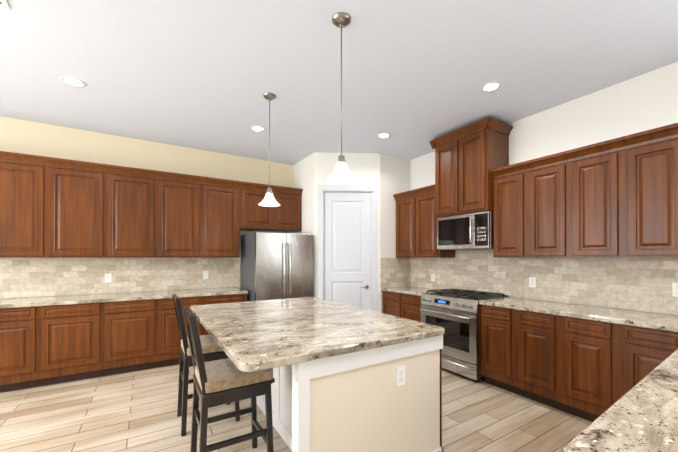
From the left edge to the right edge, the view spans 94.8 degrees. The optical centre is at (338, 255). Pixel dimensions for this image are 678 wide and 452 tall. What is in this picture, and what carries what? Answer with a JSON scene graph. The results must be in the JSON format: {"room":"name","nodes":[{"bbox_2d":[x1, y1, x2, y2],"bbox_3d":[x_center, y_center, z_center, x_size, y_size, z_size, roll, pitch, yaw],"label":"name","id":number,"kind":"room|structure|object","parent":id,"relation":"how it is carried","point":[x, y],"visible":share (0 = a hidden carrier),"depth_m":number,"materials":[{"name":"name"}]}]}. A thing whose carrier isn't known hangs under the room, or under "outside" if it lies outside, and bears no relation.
{"room":"kitchen","nodes":[
{"label":"kitchen","id":0,"kind":"room"},
{"bbox_2d":[0,287,247,308],"bbox_3d":[-2.967,0.518,3.774,3.542,0.040,0.628,0,0,-32],"label":"countertop","id":1,"kind":"structure","parent":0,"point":[52,300],"depth_m":3.77,"materials":[{"name":"stone"}]},
{"bbox_2d":[0,116,293,298],"bbox_3d":[-2.520,-0.091,4.489,7.270,3.020,0.110,0,0,-32],"label":"wall","id":2,"kind":"structure","parent":0,"point":[32,138],"depth_m":4.18,"materials":[{"name":"beige paint"}]},
{"bbox_2d":[0,151,47,257],"bbox_3d":[-3.641,-0.546,3.538,0.540,1.138,0.349,0,0,-32],"label":"upper cabinet","id":3,"kind":"object","parent":2,"relation":"attached to","point":[23,178],"depth_m":3.44,"materials":[{"name":"brown wood"}]},
{"bbox_2d":[48,157,107,257],"bbox_3d":[-3.181,-0.544,3.822,0.540,1.138,0.349,0,0,-32],"label":"upper cabinet","id":4,"kind":"object","parent":2,"relation":"attached to","point":[51,207],"depth_m":3.68,"materials":[{"name":"brown wood"}]},
{"bbox_2d":[105,274,111,282],"bbox_3d":[-3.038,0.296,4.098,0.072,0.115,0.006,0,0,-32],"label":"electrical outlet","id":5,"kind":"object","parent":2,"relation":"attached to","point":[107,277],"visible":1,"depth_m":4.10,"materials":[{"name":"white plastic"}]},
{"bbox_2d":[108,165,159,257],"bbox_3d":[-2.722,-0.543,4.105,0.540,1.138,0.349,0,0,-32],"label":"upper cabinet","id":6,"kind":"object","parent":2,"relation":"attached to","point":[131,191],"depth_m":3.96,"materials":[{"name":"brown wood"}]},
{"bbox_2d":[156,171,203,257],"bbox_3d":[-2.262,-0.541,4.389,0.540,1.138,0.349,0,0,-32],"label":"upper cabinet","id":7,"kind":"object","parent":2,"relation":"attached to","point":[179,197],"depth_m":4.25,"materials":[{"name":"brown wood"}]},
{"bbox_2d":[203,271,207,278],"bbox_3d":[-2.021,0.295,4.726,0.072,0.115,0.006,0,0,-32],"label":"electrical outlet","id":8,"kind":"object","parent":2,"relation":"attached to","point":[205,274],"visible":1,"depth_m":4.72,"materials":[{"name":"white plastic"}]},
{"bbox_2d":[204,177,239,257],"bbox_3d":[-1.803,-0.539,4.673,0.540,1.138,0.349,0,0,-32],"label":"upper cabinet","id":9,"kind":"object","parent":2,"relation":"attached to","point":[221,196],"depth_m":4.53,"materials":[{"name":"brown wood"}]},
{"bbox_2d":[240,181,275,230],"bbox_3d":[-1.356,-0.758,4.950,0.510,0.698,0.349,0,0,-32],"label":"upper cabinet","id":10,"kind":"object","parent":2,"relation":"attached to","point":[253,216],"depth_m":4.80,"materials":[{"name":"brown wood"}]},
{"bbox_2d":[276,187,302,231],"bbox_3d":[-0.924,-0.756,5.216,0.506,0.698,0.349,0,0,-32],"label":"upper cabinet","id":11,"kind":"object","parent":2,"relation":"attached to","point":[288,215],"depth_m":5.08,"materials":[{"name":"brown wood"}]},
{"bbox_2d":[0,364,591,451],"bbox_3d":[-0.316,1.428,0.911,7.270,0.060,8.500,0,0,-32],"label":"floor","id":12,"kind":"structure","parent":0,"point":[134,411],"depth_m":2.68,"materials":[{"name":"brown wood"}]},
{"bbox_2d":[0,306,39,392],"bbox_3d":[-3.567,0.975,3.411,0.540,0.876,0.630,0,0,-32],"label":"base cabinet","id":13,"kind":"object","parent":12,"relation":"on","point":[19,327],"depth_m":3.22,"materials":[{"name":"brown wood"}]},
{"bbox_2d":[40,302,103,385],"bbox_3d":[-3.108,0.977,3.694,0.540,0.876,0.630,0,0,-32],"label":"base cabinet","id":14,"kind":"object","parent":12,"relation":"on","point":[46,345],"depth_m":3.44,"materials":[{"name":"brown wood"}]},
{"bbox_2d":[104,299,159,375],"bbox_3d":[-2.648,0.978,3.978,0.540,0.876,0.630,0,0,-32],"label":"base cabinet","id":15,"kind":"object","parent":12,"relation":"on","point":[131,328],"depth_m":3.73,"materials":[{"name":"brown wood"}]},
{"bbox_2d":[160,296,203,366],"bbox_3d":[-2.189,0.980,4.262,0.540,0.876,0.630,0,0,-32],"label":"base cabinet","id":16,"kind":"object","parent":12,"relation":"on","point":[170,342],"depth_m":3.95,"materials":[{"name":"brown wood"}]},
{"bbox_2d":[172,294,239,436],"bbox_3d":[-1.149,0.871,2.692,0.500,1.075,0.400,0,0,-32],"label":"stool","id":17,"kind":"object","parent":12,"relation":"on","point":[212,350],"visible":0.67,"depth_m":2.52,"materials":[{"name":"brown wood"}]},
{"bbox_2d":[204,294,246,334],"bbox_3d":[-1.714,0.981,4.554,0.575,0.876,0.630,0,0,-32],"label":"base cabinet","id":18,"kind":"object","parent":12,"relation":"on","point":[218,299],"depth_m":4.28,"materials":[{"name":"brown wood"}]},
{"bbox_2d":[183,306,274,451],"bbox_3d":[-0.716,0.867,2.019,0.500,1.075,0.400,0,0,-32],"label":"stool","id":19,"kind":"object","parent":12,"relation":"on","point":[220,382],"visible":0.94,"depth_m":1.91,"materials":[{"name":"brown wood"}]},
{"bbox_2d":[241,231,313,301],"bbox_3d":[-0.963,0.539,4.838,0.890,1.763,0.887,0,0,-32],"label":"fridge","id":20,"kind":"object","parent":12,"relation":"on","point":[277,265],"visible":0.62,"depth_m":4.49,"materials":[{"name":"grey metal"}]},
{"bbox_2d":[256,335,442,451],"bbox_3d":[-0.254,0.971,2.656,1.108,0.875,1.958,0,0,-32],"label":"kitchen island","id":21,"kind":"object","parent":12,"relation":"on","point":[388,398],"visible":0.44,"depth_m":1.84,"materials":[{"name":"beige paint"}]},
{"bbox_2d":[190,297,444,371],"bbox_3d":[-0.369,0.512,2.582,1.370,0.040,1.990,0,0,-32],"label":"island countertop","id":22,"kind":"structure","parent":21,"relation":"on","point":[250,336],"depth_m":2.06,"materials":[{"name":"stone"}]},
{"bbox_2d":[382,291,397,316],"bbox_3d":[1.038,0.983,4.843,0.629,0.876,0.428,0,0,-32],"label":"base cabinet","id":23,"kind":"object","parent":12,"relation":"on","point":[389,300],"depth_m":4.69,"materials":[{"name":"brown wood"}]},
{"bbox_2d":[381,286,440,295],"bbox_3d":[1.145,0.523,4.659,0.628,0.040,0.859,0,0,-32],"label":"countertop","id":24,"kind":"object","parent":23,"relation":"on","point":[412,290],"depth_m":4.62,"materials":[{"name":"stone"}]},
{"bbox_2d":[398,293,420,321],"bbox_3d":[1.264,0.981,4.479,0.629,0.876,0.429,0,0,-32],"label":"base cabinet","id":25,"kind":"object","parent":12,"relation":"on","point":[409,306],"depth_m":4.34,"materials":[{"name":"brown wood"}]},
{"bbox_2d":[420,288,509,381],"bbox_3d":[1.544,0.938,3.913,0.730,0.955,0.820,0,0,-32],"label":"range","id":26,"kind":"object","parent":12,"relation":"on","point":[455,314],"visible":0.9,"depth_m":3.64,"materials":[{"name":"silver metal"}]},
{"bbox_2d":[480,304,509,390],"bbox_3d":[1.911,0.975,3.429,0.629,0.876,0.381,0,0,-32],"label":"base cabinet","id":27,"kind":"object","parent":12,"relation":"on","point":[495,321],"depth_m":3.28,"materials":[{"name":"brown wood"}]},
{"bbox_2d":[510,309,557,408],"bbox_3d":[2.116,0.973,3.097,0.629,0.876,0.400,0,0,-32],"label":"base cabinet","id":28,"kind":"object","parent":12,"relation":"on","point":[533,335],"depth_m":2.95,"materials":[{"name":"brown wood"}]},
{"bbox_2d":[558,316,613,421],"bbox_3d":[2.326,0.971,2.757,0.629,0.876,0.400,0,0,-32],"label":"base cabinet","id":29,"kind":"object","parent":12,"relation":"on","point":[590,370],"depth_m":2.61,"materials":[{"name":"brown wood"}]},
{"bbox_2d":[479,297,677,331],"bbox_3d":[2.234,0.513,2.886,0.635,0.040,1.653,0,0,-32],"label":"countertop","id":30,"kind":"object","parent":29,"relation":"on","point":[659,321],"depth_m":2.69,"materials":[{"name":"stone"}]},
{"bbox_2d":[614,323,677,402],"bbox_3d":[2.526,0.969,2.433,0.629,0.876,0.360,0,0,-32],"label":"base cabinet","id":31,"kind":"object","parent":12,"relation":"on","point":[638,351],"depth_m":2.34,"materials":[{"name":"brown wood"}]},
{"bbox_2d":[0,0,677,164],"bbox_3d":[-0.316,-1.662,0.929,7.270,0.080,8.500,0,0,-32],"label":"ceiling","id":32,"kind":"structure","parent":0,"point":[205,75],"depth_m":2.63,"materials":[{"name":"white paint"}]},
{"bbox_2d":[0,0,9,8],"bbox_3d":[-2.203,-1.611,1.785,0.360,0.010,0.360,0,0,-32],"label":"ceiling vent","id":33,"kind":"object","parent":32,"relation":"in","point":[3,3],"visible":1,"depth_m":2.00,"materials":[{"name":"white paint"}]},
{"bbox_2d":[60,76,86,87],"bbox_3d":[-2.458,-1.607,2.885,0.194,0.006,0.194,0,0,-32],"label":"recessed light","id":34,"kind":"object","parent":32,"relation":"in","point":[71,81],"visible":1,"depth_m":2.88,"materials":[{"name":"white paint"}]},
{"bbox_2d":[250,125,265,131],"bbox_3d":[-1.026,-1.601,3.934,0.194,0.006,0.194,0,0,-32],"label":"recessed light","id":35,"kind":"object","parent":32,"relation":"in","point":[257,128],"visible":1,"depth_m":3.92,"materials":[{"name":"white paint"}]},
{"bbox_2d":[259,92,279,206],"bbox_3d":[-0.699,-1.058,3.134,0.216,1.100,0.216,0,0,-32],"label":"pendant light","id":36,"kind":"object","parent":32,"relation":"hanging from","point":[269,200],"visible":1,"depth_m":3.12,"materials":[{"name":"white glass"}]},
{"bbox_2d":[326,12,356,183],"bbox_3d":[0.016,-1.064,2.129,0.216,1.100,0.216,0,0,-32],"label":"pendant light","id":37,"kind":"object","parent":32,"relation":"hanging from","point":[341,174],"visible":1,"depth_m":2.12,"materials":[{"name":"white glass"}]},
{"bbox_2d":[376,133,390,138],"bbox_3d":[0.597,-1.600,4.160,0.194,0.006,0.194,0,0,-32],"label":"recessed light","id":38,"kind":"object","parent":32,"relation":"in","point":[383,135],"visible":1,"depth_m":4.15,"materials":[{"name":"white paint"}]},
{"bbox_2d":[480,81,501,91],"bbox_3d":[1.449,-1.606,2.970,0.194,0.006,0.194,0,0,-32],"label":"recessed light","id":39,"kind":"object","parent":32,"relation":"in","point":[492,86],"visible":1,"depth_m":2.96,"materials":[{"name":"white paint"}]},
{"bbox_2d":[294,152,409,312],"bbox_3d":[0.198,-0.087,5.350,1.540,3.020,1.300,0,0,-32],"label":"wall","id":40,"kind":"structure","parent":0,"point":[388,176],"depth_m":4.89,"materials":[{"name":"white paint"}]},
{"bbox_2d":[318,185,377,311],"bbox_3d":[0.135,0.167,4.865,0.936,2.508,0.146,0,0,-2],"label":"door","id":41,"kind":"structure","parent":40,"relation":"attached to","point":[347,244],"depth_m":4.85,"materials":[{"name":"white paint"}]},
{"bbox_2d":[410,62,677,314],"bbox_3d":[2.760,-0.101,2.760,0.100,3.020,8.400,0,0,-32],"label":"wall","id":42,"kind":"structure","parent":0,"point":[643,102],"depth_m":3.07,"materials":[{"name":"white paint"}]},
{"bbox_2d":[393,190,412,256],"bbox_3d":[1.163,-0.474,4.917,0.350,1.008,0.448,0,0,-32],"label":"upper cabinet","id":43,"kind":"object","parent":42,"relation":"attached to","point":[404,201],"depth_m":4.83,"materials":[{"name":"brown wood"}]},
{"bbox_2d":[413,185,454,256],"bbox_3d":[1.397,-0.476,4.537,0.350,1.008,0.444,0,0,-32],"label":"upper cabinet","id":44,"kind":"object","parent":42,"relation":"attached to","point":[424,223],"depth_m":4.47,"materials":[{"name":"brown wood"}]},
{"bbox_2d":[433,130,456,216],"bbox_3d":[1.574,-1.038,4.159,0.450,1.038,0.382,0,0,-32],"label":"upper cabinet","id":45,"kind":"object","parent":42,"relation":"attached to","point":[445,146],"depth_m":4.05,"materials":[{"name":"brown wood"}]},
{"bbox_2d":[457,117,508,214],"bbox_3d":[1.775,-1.040,3.834,0.450,1.038,0.382,0,0,-32],"label":"upper cabinet","id":46,"kind":"object","parent":42,"relation":"attached to","point":[483,145],"depth_m":3.68,"materials":[{"name":"brown wood"}]},
{"bbox_2d":[437,211,492,249],"bbox_3d":[1.669,-0.297,3.990,0.442,0.434,0.756,0,0,-32],"label":"microwave","id":47,"kind":"object","parent":46,"relation":"attached to","point":[472,231],"visible":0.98,"depth_m":3.84,"materials":[{"name":"silver metal"}]},
{"bbox_2d":[493,161,524,256],"bbox_3d":[2.018,-0.481,3.532,0.350,1.008,0.374,0,0,-32],"label":"upper cabinet","id":48,"kind":"object","parent":42,"relation":"attached to","point":[508,180],"depth_m":3.43,"materials":[{"name":"brown wood"}]},
{"bbox_2d":[380,249,677,314],"bbox_3d":[2.777,0.255,2.017,0.650,0.700,7.080,0,0,-32],"label":"backsplash","id":49,"kind":"structure","parent":42,"relation":"attached to","point":[641,284],"depth_m":3.35,"materials":[{"name":"tile"}]},
{"bbox_2d":[431,274,434,281],"bbox_3d":[1.440,0.340,4.775,0.006,0.115,0.072,0,0,-32],"label":"electrical outlet","id":50,"kind":"object","parent":49,"relation":"attached to","point":[433,277],"visible":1,"depth_m":4.76,"materials":[{"name":"white plastic"}]},
{"bbox_2d":[529,277,535,287],"bbox_3d":[2.200,0.303,3.544,0.006,0.115,0.072,0,0,-32],"label":"electrical outlet","id":51,"kind":"object","parent":49,"relation":"attached to","point":[532,281],"visible":1,"depth_m":3.54,"materials":[{"name":"white plastic"}]},
{"bbox_2d":[672,283,677,296],"bbox_3d":[2.802,0.283,2.570,0.006,0.115,0.072,0,0,-32],"label":"electrical outlet","id":52,"kind":"object","parent":49,"relation":"attached to","point":[674,289],"visible":1,"depth_m":2.58,"materials":[{"name":"white plastic"}]},
{"bbox_2d":[525,151,564,257],"bbox_3d":[2.219,-0.483,3.207,0.350,1.008,0.390,0,0,-32],"label":"upper cabinet","id":53,"kind":"object","parent":42,"relation":"attached to","point":[544,176],"depth_m":3.12,"materials":[{"name":"brown wood"}]},
{"bbox_2d":[565,138,620,257],"bbox_3d":[2.423,-0.485,2.875,0.350,1.008,0.390,0,0,-32],"label":"upper cabinet","id":54,"kind":"object","parent":42,"relation":"attached to","point":[615,198],"depth_m":2.79,"materials":[{"name":"brown wood"}]},
{"bbox_2d":[617,123,677,257],"bbox_3d":[2.628,-0.487,2.544,0.350,1.008,0.390,0,0,-32],"label":"upper cabinet","id":55,"kind":"object","parent":42,"relation":"attached to","point":[647,161],"depth_m":2.48,"materials":[{"name":"brown wood"}]},
{"bbox_2d":[558,349,677,451],"bbox_3d":[1.854,0.504,1.235,3.018,0.040,0.863,0,0,-32],"label":"countertop","id":56,"kind":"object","parent":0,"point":[641,415],"depth_m":0.91,"materials":[{"name":"stone"}]}
]}

